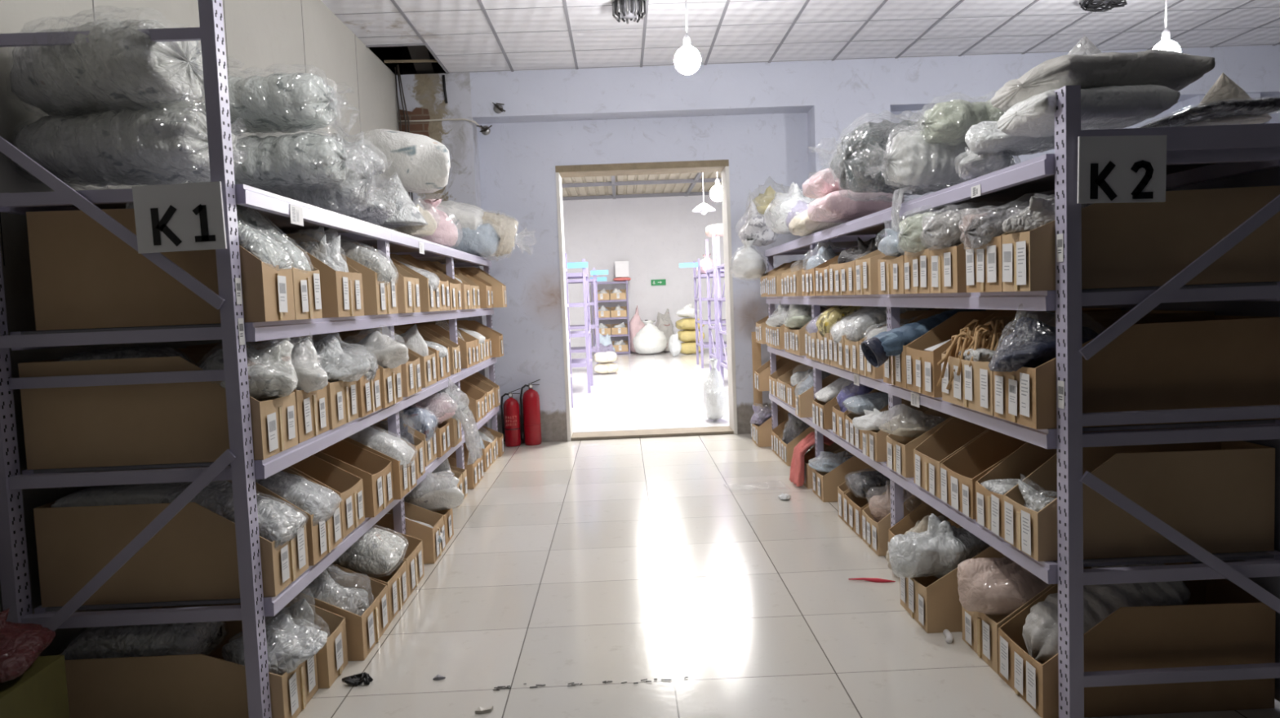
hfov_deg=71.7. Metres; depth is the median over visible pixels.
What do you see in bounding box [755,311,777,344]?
bin
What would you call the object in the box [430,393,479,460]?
film
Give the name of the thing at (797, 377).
bag
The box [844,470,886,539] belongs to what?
bin
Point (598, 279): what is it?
sign
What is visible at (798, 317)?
bag
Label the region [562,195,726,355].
wall
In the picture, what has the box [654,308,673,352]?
bag
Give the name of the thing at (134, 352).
pack
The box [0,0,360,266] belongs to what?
trim
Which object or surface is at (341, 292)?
bin
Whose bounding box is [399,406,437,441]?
pack
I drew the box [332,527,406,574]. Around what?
pack
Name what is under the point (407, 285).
bin
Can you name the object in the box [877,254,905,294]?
bin
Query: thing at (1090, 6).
fitting
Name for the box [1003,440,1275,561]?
bin
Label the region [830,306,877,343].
pack
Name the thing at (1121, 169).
sign board
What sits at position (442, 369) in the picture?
bin
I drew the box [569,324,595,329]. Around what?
shelf
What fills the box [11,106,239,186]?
wrapped bundle
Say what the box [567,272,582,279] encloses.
shelf
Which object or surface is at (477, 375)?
bin
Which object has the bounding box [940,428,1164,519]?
bin
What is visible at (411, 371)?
bin
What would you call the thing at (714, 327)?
shelf
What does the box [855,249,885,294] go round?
bin
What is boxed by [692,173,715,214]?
lamp
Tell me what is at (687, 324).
pack
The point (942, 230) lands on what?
wrapped bundle
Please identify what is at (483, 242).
wrapped bundle
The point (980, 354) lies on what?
pack
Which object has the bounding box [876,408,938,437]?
bag
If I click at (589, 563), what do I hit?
floor
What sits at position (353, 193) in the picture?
wrapped bundle
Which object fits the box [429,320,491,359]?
bin
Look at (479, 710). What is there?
paper scrap
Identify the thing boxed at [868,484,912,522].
bag
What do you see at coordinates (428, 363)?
bin
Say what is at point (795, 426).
bag
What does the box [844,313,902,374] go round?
bin
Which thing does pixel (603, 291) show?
bag
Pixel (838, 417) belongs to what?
bin
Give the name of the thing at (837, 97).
beam
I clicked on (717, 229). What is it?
parcel
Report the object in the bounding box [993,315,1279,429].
bin
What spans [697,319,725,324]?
shelf
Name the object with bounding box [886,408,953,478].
bin
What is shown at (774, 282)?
bin
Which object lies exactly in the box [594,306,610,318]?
bin
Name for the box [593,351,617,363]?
pack
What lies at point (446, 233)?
bag
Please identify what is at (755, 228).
bag
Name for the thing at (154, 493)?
pack
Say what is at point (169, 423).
bin
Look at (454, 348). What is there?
bin
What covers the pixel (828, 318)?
pack
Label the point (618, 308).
bag
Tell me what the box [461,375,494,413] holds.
bin
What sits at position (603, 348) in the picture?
bag
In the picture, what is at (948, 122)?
wrapped bundle
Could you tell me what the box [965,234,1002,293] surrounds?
bin
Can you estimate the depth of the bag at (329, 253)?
3.79 m
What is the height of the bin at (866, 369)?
0.335 m
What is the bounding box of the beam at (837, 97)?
[469,44,1279,306]
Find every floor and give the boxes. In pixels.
[296,433,1279,717]
[571,348,729,441]
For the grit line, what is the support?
on the floor at (589, 563)
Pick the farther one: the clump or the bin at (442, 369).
the bin at (442, 369)
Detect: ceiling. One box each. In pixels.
[320,0,1279,75]
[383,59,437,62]
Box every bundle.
[9,18,204,117]
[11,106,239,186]
[178,72,337,134]
[186,132,348,189]
[258,146,370,212]
[274,338,377,381]
[449,223,498,257]
[482,212,518,257]
[830,119,960,195]
[866,324,905,339]
[885,129,971,186]
[898,211,943,253]
[920,99,1004,145]
[921,206,1010,247]
[936,317,1017,390]
[959,196,1054,248]
[1022,563,1191,664]
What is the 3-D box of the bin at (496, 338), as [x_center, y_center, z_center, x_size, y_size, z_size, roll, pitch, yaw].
[-1.639,-0.185,8.224,0.712,0.347,0.245,-2,4,-1]
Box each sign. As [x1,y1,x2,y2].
[567,262,587,268]
[590,270,608,275]
[590,276,606,281]
[650,279,666,285]
[679,262,697,267]
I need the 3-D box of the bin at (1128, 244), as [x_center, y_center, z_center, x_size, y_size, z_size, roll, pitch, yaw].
[1.597,-0.383,2.841,0.809,0.301,0.198,-2,4,-1]
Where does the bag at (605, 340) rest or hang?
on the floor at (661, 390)
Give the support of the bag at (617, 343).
in the bin at (618, 348)
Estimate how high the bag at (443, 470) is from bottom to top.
0.461 m
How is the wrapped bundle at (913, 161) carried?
on the storage rack at (1246, 155)
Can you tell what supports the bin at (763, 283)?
on the storage rack at (1246, 155)
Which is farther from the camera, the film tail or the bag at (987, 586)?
the film tail
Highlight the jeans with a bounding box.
[860,308,986,368]
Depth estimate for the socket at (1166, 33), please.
5.93 m
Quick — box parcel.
[705,223,723,237]
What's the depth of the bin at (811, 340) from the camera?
6.01 m
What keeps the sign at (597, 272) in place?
attached to the rack at (596, 348)
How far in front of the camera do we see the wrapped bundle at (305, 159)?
3.87 m
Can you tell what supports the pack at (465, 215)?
on the wrapped bundle at (483, 242)
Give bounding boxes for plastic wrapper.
[777,493,790,500]
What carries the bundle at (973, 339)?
in the bin at (973, 389)
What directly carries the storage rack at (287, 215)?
on the floor at (589, 563)
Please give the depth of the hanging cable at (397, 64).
8.32 m
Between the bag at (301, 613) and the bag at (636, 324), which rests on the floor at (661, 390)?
the bag at (636, 324)
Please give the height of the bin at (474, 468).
0.293 m
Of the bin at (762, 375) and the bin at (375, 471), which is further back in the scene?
the bin at (762, 375)
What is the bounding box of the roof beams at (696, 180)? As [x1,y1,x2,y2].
[561,173,721,200]
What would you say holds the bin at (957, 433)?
on the storage rack at (1246, 155)
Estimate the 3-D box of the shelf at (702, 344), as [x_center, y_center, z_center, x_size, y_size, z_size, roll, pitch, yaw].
[1.976,-0.307,17.516,1.550,0.055,1.100,-2,4,-1]
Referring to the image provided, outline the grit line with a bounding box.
[493,676,688,690]
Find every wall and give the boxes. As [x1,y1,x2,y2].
[0,0,402,656]
[477,101,1279,444]
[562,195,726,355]
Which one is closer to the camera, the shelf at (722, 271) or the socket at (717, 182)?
the socket at (717, 182)
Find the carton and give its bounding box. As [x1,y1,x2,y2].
[0,654,69,717]
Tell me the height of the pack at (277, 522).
0.271 m
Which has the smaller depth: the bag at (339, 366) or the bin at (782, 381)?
the bag at (339, 366)
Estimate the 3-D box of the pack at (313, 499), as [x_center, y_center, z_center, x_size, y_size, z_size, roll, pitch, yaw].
[-1.450,0.523,3.442,0.497,0.294,0.309,-2,4,-2]
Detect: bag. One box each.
[0,608,55,683]
[198,340,297,401]
[222,613,327,675]
[264,598,315,628]
[290,337,328,393]
[297,234,348,271]
[299,569,369,616]
[312,333,370,382]
[331,133,385,176]
[335,192,393,225]
[345,331,408,368]
[376,174,428,228]
[394,324,428,356]
[395,204,436,238]
[399,417,414,444]
[404,476,464,511]
[409,395,457,425]
[417,198,457,247]
[431,459,452,478]
[433,387,468,421]
[464,431,484,448]
[476,430,493,443]
[593,342,617,355]
[594,333,615,352]
[597,288,607,293]
[598,306,608,311]
[599,323,608,328]
[611,288,622,293]
[613,305,623,311]
[613,322,625,328]
[613,339,626,345]
[629,305,644,353]
[632,320,666,354]
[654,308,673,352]
[668,332,681,356]
[675,302,699,317]
[696,253,716,274]
[702,359,726,420]
[731,239,766,279]
[737,200,777,246]
[749,186,787,215]
[750,404,771,426]
[764,182,815,234]
[765,305,805,327]
[782,304,823,329]
[782,412,809,444]
[786,200,808,227]
[790,368,813,386]
[794,370,831,399]
[805,244,839,270]
[808,451,848,472]
[836,382,874,412]
[837,233,884,263]
[852,408,888,431]
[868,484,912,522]
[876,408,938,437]
[877,228,904,257]
[885,515,946,570]
[888,513,991,578]
[956,557,1050,616]
[958,149,1015,180]
[964,111,1054,155]
[988,316,1098,372]
[1002,196,1093,232]
[1017,480,1055,511]
[1067,35,1102,55]
[1182,72,1271,126]
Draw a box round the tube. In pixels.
[942,629,953,644]
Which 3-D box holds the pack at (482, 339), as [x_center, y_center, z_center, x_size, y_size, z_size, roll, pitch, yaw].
[-1.506,-0.198,7.572,0.344,0.174,0.318,-2,4,-1]
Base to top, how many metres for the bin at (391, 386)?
0.353 m
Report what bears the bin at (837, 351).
on the storage rack at (1246, 155)
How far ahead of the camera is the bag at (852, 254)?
5.06 m
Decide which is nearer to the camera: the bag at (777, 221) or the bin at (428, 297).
the bin at (428, 297)
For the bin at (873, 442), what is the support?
on the storage rack at (1246, 155)
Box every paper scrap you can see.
[432,675,445,680]
[475,706,493,714]
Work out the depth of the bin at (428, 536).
4.87 m
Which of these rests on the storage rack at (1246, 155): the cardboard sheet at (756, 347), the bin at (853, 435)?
the bin at (853, 435)
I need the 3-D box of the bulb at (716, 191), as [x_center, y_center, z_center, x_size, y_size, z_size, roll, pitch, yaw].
[0.961,-2.702,11.169,0.200,1.420,0.200,-2,4,-1]
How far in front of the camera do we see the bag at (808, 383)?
6.35 m
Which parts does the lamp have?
cord, lamp shade, bulb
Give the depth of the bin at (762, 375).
8.13 m
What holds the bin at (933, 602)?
on the floor at (589, 563)
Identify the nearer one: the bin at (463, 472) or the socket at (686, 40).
the socket at (686, 40)
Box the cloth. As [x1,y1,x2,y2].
[789,431,834,486]
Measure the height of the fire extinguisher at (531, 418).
0.648 m
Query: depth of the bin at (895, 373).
4.14 m
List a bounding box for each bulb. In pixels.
[674,0,701,75]
[710,172,721,201]
[1153,0,1181,52]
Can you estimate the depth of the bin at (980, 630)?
3.31 m
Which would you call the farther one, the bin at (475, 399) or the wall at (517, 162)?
the wall at (517, 162)
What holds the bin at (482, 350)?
on the storage rack at (287, 215)
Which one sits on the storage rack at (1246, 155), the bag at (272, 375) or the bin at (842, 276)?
the bin at (842, 276)
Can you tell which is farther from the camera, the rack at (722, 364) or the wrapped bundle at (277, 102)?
the rack at (722, 364)
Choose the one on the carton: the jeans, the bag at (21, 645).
the bag at (21, 645)
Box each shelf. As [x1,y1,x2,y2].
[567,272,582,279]
[567,279,593,284]
[568,302,583,307]
[568,302,594,305]
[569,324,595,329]
[569,330,585,337]
[570,346,595,353]
[571,358,586,368]
[696,273,724,278]
[697,297,721,301]
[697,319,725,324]
[698,341,726,347]
[709,267,724,273]
[711,324,726,329]
[711,352,727,360]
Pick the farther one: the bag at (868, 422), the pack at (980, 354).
the bag at (868, 422)
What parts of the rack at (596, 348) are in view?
post, post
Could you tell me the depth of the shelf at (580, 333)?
13.19 m
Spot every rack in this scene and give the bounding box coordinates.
[0,0,498,717]
[564,253,573,408]
[567,258,593,393]
[567,268,599,364]
[693,258,726,368]
[705,235,727,373]
[715,236,727,386]
[764,84,1279,717]
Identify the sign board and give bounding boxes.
[132,181,226,253]
[1076,135,1166,204]
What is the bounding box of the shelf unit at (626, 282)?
[591,280,630,354]
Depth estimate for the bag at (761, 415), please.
8.28 m
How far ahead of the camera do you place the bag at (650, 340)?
21.67 m
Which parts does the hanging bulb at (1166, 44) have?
cord, bulb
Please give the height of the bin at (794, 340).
0.336 m
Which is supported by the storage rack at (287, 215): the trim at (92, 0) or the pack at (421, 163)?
the pack at (421, 163)
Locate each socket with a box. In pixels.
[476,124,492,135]
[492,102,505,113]
[683,33,690,45]
[715,177,719,185]
[1161,28,1169,40]
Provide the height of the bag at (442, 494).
0.269 m
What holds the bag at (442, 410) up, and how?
in the bin at (442, 442)
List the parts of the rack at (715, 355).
post, post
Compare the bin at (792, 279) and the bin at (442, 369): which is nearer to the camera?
the bin at (442, 369)
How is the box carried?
on the pack at (618, 279)
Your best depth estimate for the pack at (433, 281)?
5.46 m
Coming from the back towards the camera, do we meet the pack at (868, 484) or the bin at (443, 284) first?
the bin at (443, 284)
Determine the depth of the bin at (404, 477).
4.39 m
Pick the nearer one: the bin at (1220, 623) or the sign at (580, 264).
the bin at (1220, 623)
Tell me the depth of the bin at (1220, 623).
2.86 m
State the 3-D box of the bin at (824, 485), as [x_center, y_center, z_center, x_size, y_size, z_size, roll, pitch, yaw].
[1.597,0.761,6.098,0.774,0.348,0.336,-2,4,-1]
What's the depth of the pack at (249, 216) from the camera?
3.22 m
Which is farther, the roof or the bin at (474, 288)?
the roof
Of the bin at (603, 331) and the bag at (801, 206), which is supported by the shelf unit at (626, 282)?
the bin at (603, 331)
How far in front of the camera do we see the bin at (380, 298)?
4.22 m
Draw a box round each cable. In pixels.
[394,66,401,131]
[395,66,409,197]
[396,64,413,201]
[397,118,481,128]
[442,75,448,103]
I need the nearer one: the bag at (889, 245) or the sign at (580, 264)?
the bag at (889, 245)
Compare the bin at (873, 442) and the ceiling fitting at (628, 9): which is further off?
the ceiling fitting at (628, 9)
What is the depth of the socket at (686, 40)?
5.86 m
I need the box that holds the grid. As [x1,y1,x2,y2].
[334,0,1279,74]
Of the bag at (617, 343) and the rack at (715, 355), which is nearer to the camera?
the rack at (715, 355)
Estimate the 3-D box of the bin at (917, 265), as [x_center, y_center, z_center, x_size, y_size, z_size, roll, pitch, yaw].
[1.576,-0.442,3.792,0.809,0.292,0.314,-2,4,-1]
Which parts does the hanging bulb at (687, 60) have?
cord, bulb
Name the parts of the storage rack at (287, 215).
post, post, post, post, post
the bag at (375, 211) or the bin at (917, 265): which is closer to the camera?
the bin at (917, 265)
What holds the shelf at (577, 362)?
attached to the rack at (577, 362)
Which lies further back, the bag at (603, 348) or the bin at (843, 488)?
the bag at (603, 348)
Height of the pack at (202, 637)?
0.219 m
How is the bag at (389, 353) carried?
in the bin at (391, 386)
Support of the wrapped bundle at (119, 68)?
on the wrapped bundle at (148, 146)
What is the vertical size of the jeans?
0.263 m
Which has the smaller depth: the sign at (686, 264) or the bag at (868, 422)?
the bag at (868, 422)
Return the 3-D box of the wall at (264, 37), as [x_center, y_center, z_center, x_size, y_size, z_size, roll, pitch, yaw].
[-2.255,-0.913,5.192,0.150,4.110,7.980,-2,4,-1]
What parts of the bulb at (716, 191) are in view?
bulb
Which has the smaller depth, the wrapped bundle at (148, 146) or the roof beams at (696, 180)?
the wrapped bundle at (148, 146)
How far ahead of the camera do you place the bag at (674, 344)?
20.53 m
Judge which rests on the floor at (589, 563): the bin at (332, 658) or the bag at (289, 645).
the bin at (332, 658)
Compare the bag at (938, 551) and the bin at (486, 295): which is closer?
the bag at (938, 551)
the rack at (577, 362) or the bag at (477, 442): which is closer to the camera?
the bag at (477, 442)
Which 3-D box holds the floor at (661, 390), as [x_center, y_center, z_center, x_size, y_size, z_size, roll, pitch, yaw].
[-0.052,0.344,16.302,8.500,0.132,13.920,-2,4,-1]
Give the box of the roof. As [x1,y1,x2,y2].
[561,172,721,196]
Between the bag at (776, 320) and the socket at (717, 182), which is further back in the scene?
the socket at (717, 182)
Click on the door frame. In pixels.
(725, 172)
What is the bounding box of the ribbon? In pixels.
[848,577,895,582]
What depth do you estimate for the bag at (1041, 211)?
2.78 m
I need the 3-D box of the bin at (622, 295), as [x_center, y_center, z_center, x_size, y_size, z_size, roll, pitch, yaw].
[-0.559,-1.642,22.563,0.400,0.260,0.362,-2,4,-1]
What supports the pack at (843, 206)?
on the storage rack at (1246, 155)
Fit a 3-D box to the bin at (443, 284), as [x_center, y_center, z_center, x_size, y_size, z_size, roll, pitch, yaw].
[-1.660,-0.494,5.837,0.749,0.379,0.327,-2,4,-1]
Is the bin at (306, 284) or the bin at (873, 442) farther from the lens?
the bin at (873, 442)
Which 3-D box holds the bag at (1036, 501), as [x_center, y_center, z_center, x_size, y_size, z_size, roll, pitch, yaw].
[1.411,0.511,2.975,0.278,0.217,0.235,-2,4,-1]
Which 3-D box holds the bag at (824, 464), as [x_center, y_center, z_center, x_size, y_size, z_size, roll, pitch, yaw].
[1.399,0.706,6.100,0.458,0.162,0.307,-2,4,-1]
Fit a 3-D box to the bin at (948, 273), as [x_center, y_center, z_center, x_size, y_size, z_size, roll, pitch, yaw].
[1.583,-0.423,3.482,0.809,0.295,0.294,-2,4,-1]
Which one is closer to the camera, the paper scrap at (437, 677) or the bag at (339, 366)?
the paper scrap at (437, 677)
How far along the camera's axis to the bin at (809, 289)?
5.92 m
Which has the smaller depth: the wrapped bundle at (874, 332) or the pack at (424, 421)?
the wrapped bundle at (874, 332)
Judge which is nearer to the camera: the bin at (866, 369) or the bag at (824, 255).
the bin at (866, 369)
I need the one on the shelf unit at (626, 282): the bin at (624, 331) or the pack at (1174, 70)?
the bin at (624, 331)
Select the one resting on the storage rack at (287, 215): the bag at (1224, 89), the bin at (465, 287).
the bin at (465, 287)
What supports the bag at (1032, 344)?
in the bin at (1193, 362)
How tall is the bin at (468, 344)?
0.352 m
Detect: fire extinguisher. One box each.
[500,388,520,447]
[520,379,541,445]
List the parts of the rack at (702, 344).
post, post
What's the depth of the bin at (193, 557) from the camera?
2.94 m
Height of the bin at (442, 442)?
0.341 m
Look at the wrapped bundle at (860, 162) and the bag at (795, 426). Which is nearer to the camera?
the wrapped bundle at (860, 162)
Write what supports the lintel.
attached to the wall at (517, 162)
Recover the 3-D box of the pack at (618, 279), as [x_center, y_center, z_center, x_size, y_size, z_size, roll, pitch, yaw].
[-0.455,-2.029,22.530,0.460,0.108,0.340,-2,4,-1]
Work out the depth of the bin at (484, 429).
8.33 m
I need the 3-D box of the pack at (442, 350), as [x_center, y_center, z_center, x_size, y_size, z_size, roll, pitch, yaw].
[-1.490,-0.075,5.922,0.384,0.180,0.296,-2,4,0]
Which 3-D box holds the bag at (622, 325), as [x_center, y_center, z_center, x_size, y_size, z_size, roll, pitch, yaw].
[-0.531,-0.794,22.616,0.354,0.300,0.274,-5,4,-31]
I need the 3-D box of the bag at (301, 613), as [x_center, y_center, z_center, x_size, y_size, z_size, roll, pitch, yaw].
[-1.403,1.032,3.403,0.420,0.372,0.221,-2,4,-1]
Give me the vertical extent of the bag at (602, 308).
0.300 m
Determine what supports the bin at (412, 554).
on the floor at (589, 563)
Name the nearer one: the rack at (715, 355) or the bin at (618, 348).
the rack at (715, 355)
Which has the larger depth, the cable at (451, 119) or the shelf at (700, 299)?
the shelf at (700, 299)
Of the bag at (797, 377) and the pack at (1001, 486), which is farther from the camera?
the bag at (797, 377)
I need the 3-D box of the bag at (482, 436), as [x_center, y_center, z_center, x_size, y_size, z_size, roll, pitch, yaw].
[-1.491,0.731,7.996,0.362,0.366,0.272,-1,4,16]
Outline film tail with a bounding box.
[891,208,900,231]
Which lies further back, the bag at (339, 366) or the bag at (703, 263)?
the bag at (703, 263)
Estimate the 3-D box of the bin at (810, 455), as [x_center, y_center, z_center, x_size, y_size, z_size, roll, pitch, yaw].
[1.581,0.730,6.474,0.789,0.359,0.250,-2,4,-1]
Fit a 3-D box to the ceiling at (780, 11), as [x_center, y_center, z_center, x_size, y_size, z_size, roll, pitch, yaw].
[2.759,-2.906,4.979,10.060,0.500,7.600,-2,4,-1]
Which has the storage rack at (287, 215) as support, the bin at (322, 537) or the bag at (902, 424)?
the bin at (322, 537)
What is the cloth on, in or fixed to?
on the floor at (589, 563)
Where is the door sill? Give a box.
[570,426,733,440]
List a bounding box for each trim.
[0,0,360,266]
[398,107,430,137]
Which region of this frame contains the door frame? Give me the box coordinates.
[555,166,737,441]
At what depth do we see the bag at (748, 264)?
7.88 m
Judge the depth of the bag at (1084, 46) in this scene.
2.94 m
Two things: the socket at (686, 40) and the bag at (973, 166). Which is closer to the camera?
the bag at (973, 166)
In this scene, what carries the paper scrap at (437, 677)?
on the floor at (589, 563)
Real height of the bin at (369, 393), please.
0.349 m
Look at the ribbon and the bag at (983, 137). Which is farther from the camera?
the ribbon
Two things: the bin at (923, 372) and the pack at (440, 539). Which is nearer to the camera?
the bin at (923, 372)
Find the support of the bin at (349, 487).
on the storage rack at (287, 215)
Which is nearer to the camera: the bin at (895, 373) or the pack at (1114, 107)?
the pack at (1114, 107)
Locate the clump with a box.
[342,671,373,686]
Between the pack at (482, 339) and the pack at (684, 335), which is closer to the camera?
the pack at (482, 339)
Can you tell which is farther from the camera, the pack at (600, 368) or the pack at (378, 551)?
the pack at (600, 368)
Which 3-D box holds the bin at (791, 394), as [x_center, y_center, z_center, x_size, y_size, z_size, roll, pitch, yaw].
[1.560,0.190,6.990,0.769,0.333,0.246,-2,4,-1]
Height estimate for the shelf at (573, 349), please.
0.055 m
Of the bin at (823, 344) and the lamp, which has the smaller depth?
the bin at (823, 344)
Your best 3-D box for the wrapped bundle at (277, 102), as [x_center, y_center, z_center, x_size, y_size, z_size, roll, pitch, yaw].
[-1.692,-1.151,3.973,0.861,0.314,0.531,-2,4,5]
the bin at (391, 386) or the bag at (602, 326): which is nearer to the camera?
the bin at (391, 386)
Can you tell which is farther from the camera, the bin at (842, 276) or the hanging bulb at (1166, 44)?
the hanging bulb at (1166, 44)
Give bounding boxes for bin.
[17,353,298,470]
[26,208,295,330]
[33,501,308,607]
[58,620,318,717]
[141,466,342,566]
[150,598,347,688]
[173,344,329,443]
[186,339,382,417]
[254,334,402,408]
[264,346,358,430]
[281,233,364,318]
[287,455,364,539]
[290,335,421,397]
[292,264,322,319]
[294,564,389,661]
[297,329,436,387]
[311,237,398,315]
[312,440,394,518]
[330,559,408,623]
[333,328,450,381]
[343,437,417,499]
[348,325,461,374]
[351,242,420,313]
[368,418,425,479]
[372,524,424,597]
[374,502,445,564]
[385,417,436,466]
[389,253,449,311]
[390,254,439,311]
[394,322,478,368]
[398,254,462,310]
[420,321,485,363]
[422,261,471,309]
[425,398,462,447]
[425,470,462,492]
[426,320,503,357]
[426,380,486,423]
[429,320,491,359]
[434,508,453,545]
[435,420,450,457]
[442,264,479,309]
[444,448,483,489]
[447,465,467,498]
[453,267,493,308]
[455,266,506,307]
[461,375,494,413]
[462,439,491,471]
[471,372,500,407]
[478,426,504,457]
[480,431,497,463]
[593,289,609,300]
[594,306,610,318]
[595,324,611,335]
[609,289,626,300]
[610,306,626,317]
[611,324,627,334]
[612,340,628,351]
[751,404,789,447]
[754,355,791,391]
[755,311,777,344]
[760,261,795,297]
[765,324,773,347]
[767,258,808,297]
[768,360,800,397]
[771,418,788,457]
[772,305,834,350]
[777,363,811,403]
[778,426,814,466]
[781,260,808,296]
[784,307,830,355]
[786,367,813,408]
[795,373,841,417]
[801,252,840,296]
[803,442,841,488]
[804,330,817,360]
[812,395,837,429]
[812,447,869,502]
[815,257,838,295]
[817,307,942,364]
[828,308,960,369]
[829,260,856,295]
[832,389,879,439]
[837,466,875,522]
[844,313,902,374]
[844,391,888,449]
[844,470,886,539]
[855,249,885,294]
[859,309,996,379]
[862,398,929,462]
[862,492,924,556]
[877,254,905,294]
[883,314,936,389]
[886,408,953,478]
[888,502,959,546]
[899,525,1007,633]
[904,246,937,293]
[906,307,1120,397]
[913,416,989,499]
[929,242,966,293]
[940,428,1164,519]
[941,310,1214,416]
[961,562,1193,674]
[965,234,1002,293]
[975,428,1170,538]
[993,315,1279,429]
[998,578,1275,717]
[1002,186,1279,292]
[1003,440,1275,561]
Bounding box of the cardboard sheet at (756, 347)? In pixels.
[751,332,762,407]
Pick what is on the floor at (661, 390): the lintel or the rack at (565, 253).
the rack at (565, 253)
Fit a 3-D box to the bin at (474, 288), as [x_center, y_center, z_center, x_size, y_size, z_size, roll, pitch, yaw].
[-1.688,-0.577,7.076,0.749,0.378,0.421,-2,4,-1]
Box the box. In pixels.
[614,261,629,277]
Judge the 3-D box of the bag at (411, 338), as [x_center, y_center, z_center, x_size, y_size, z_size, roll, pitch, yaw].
[-1.522,-0.030,5.495,0.385,0.370,0.289,0,4,28]
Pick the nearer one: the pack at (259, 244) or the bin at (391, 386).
the pack at (259, 244)
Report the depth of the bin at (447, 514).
5.33 m
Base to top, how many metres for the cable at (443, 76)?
0.261 m
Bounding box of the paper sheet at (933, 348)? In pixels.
[924,338,951,351]
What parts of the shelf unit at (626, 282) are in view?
post, post, shelf, shelf, shelf, shelf, shelf, post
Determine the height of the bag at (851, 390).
0.409 m
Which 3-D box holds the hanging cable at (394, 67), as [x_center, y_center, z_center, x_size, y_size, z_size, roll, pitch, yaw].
[-2.257,-2.005,8.357,0.018,1.460,0.055,-1,4,16]
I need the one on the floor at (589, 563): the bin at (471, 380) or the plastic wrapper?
the plastic wrapper
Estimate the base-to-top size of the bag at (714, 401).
0.693 m
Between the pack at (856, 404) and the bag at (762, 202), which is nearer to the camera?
the pack at (856, 404)
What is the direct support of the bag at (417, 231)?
on the storage rack at (287, 215)
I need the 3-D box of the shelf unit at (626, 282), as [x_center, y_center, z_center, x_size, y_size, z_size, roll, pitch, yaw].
[-0.746,-1.055,22.619,0.930,1.860,0.440,-2,4,-1]
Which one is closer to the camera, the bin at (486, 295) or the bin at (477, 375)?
the bin at (486, 295)
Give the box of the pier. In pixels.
[396,72,492,429]
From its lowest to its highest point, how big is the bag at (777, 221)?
0.384 m
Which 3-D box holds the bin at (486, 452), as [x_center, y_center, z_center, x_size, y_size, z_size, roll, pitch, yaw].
[-1.693,0.816,7.641,0.778,0.286,0.348,-2,4,-1]
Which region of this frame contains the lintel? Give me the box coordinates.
[555,160,728,177]
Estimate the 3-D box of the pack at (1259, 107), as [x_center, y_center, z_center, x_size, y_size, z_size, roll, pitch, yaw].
[1.873,-0.795,2.913,0.281,0.067,0.504,-2,4,-1]
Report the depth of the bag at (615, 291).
22.44 m
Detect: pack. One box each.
[51,481,192,507]
[59,346,191,363]
[59,621,226,660]
[125,203,292,269]
[161,480,306,548]
[206,465,340,523]
[235,204,311,271]
[308,233,396,283]
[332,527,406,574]
[347,426,415,465]
[355,128,450,193]
[386,513,443,545]
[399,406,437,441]
[408,265,439,289]
[424,340,448,358]
[435,200,484,231]
[458,328,485,343]
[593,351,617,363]
[594,362,618,373]
[613,277,631,281]
[675,317,704,330]
[677,329,704,342]
[680,342,703,354]
[788,209,843,236]
[802,168,844,199]
[806,311,825,333]
[807,190,904,222]
[814,377,853,402]
[815,305,864,337]
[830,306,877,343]
[843,306,930,342]
[843,391,888,414]
[845,471,889,497]
[958,348,996,361]
[980,478,1023,495]
[991,48,1215,112]
[996,84,1180,137]
[1139,97,1279,128]
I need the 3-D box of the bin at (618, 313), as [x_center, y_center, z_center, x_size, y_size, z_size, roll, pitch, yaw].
[-0.541,-1.204,22.593,0.400,0.260,0.362,-2,4,-1]
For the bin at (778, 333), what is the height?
0.339 m
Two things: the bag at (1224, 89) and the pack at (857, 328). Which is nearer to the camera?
the bag at (1224, 89)
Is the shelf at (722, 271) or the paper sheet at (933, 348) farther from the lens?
the shelf at (722, 271)
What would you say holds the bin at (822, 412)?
on the storage rack at (1246, 155)
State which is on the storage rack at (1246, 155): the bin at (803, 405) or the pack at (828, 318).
the bin at (803, 405)
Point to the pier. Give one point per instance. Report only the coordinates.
(460, 138)
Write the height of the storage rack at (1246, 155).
1.990 m
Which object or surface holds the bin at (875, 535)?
on the floor at (589, 563)
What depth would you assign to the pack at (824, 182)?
5.57 m
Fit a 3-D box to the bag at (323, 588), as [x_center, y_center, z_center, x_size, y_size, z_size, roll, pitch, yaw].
[-1.353,0.984,3.737,0.402,0.424,0.402,-1,4,18]
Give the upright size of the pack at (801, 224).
0.226 m
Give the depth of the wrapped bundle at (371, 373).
4.09 m
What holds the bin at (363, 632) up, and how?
on the floor at (589, 563)
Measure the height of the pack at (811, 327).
0.341 m
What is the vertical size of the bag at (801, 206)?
0.239 m
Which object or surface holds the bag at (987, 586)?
in the bin at (980, 630)
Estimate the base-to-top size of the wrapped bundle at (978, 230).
0.242 m
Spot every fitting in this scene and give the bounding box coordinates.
[611,0,646,23]
[1079,0,1127,12]
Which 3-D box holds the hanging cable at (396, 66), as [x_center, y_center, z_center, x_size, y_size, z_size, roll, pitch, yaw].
[-2.221,-2.006,8.334,0.024,1.461,0.107,-1,4,22]
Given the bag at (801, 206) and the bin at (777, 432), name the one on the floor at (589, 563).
the bin at (777, 432)
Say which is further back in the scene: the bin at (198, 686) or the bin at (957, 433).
the bin at (957, 433)
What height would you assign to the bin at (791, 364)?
0.325 m

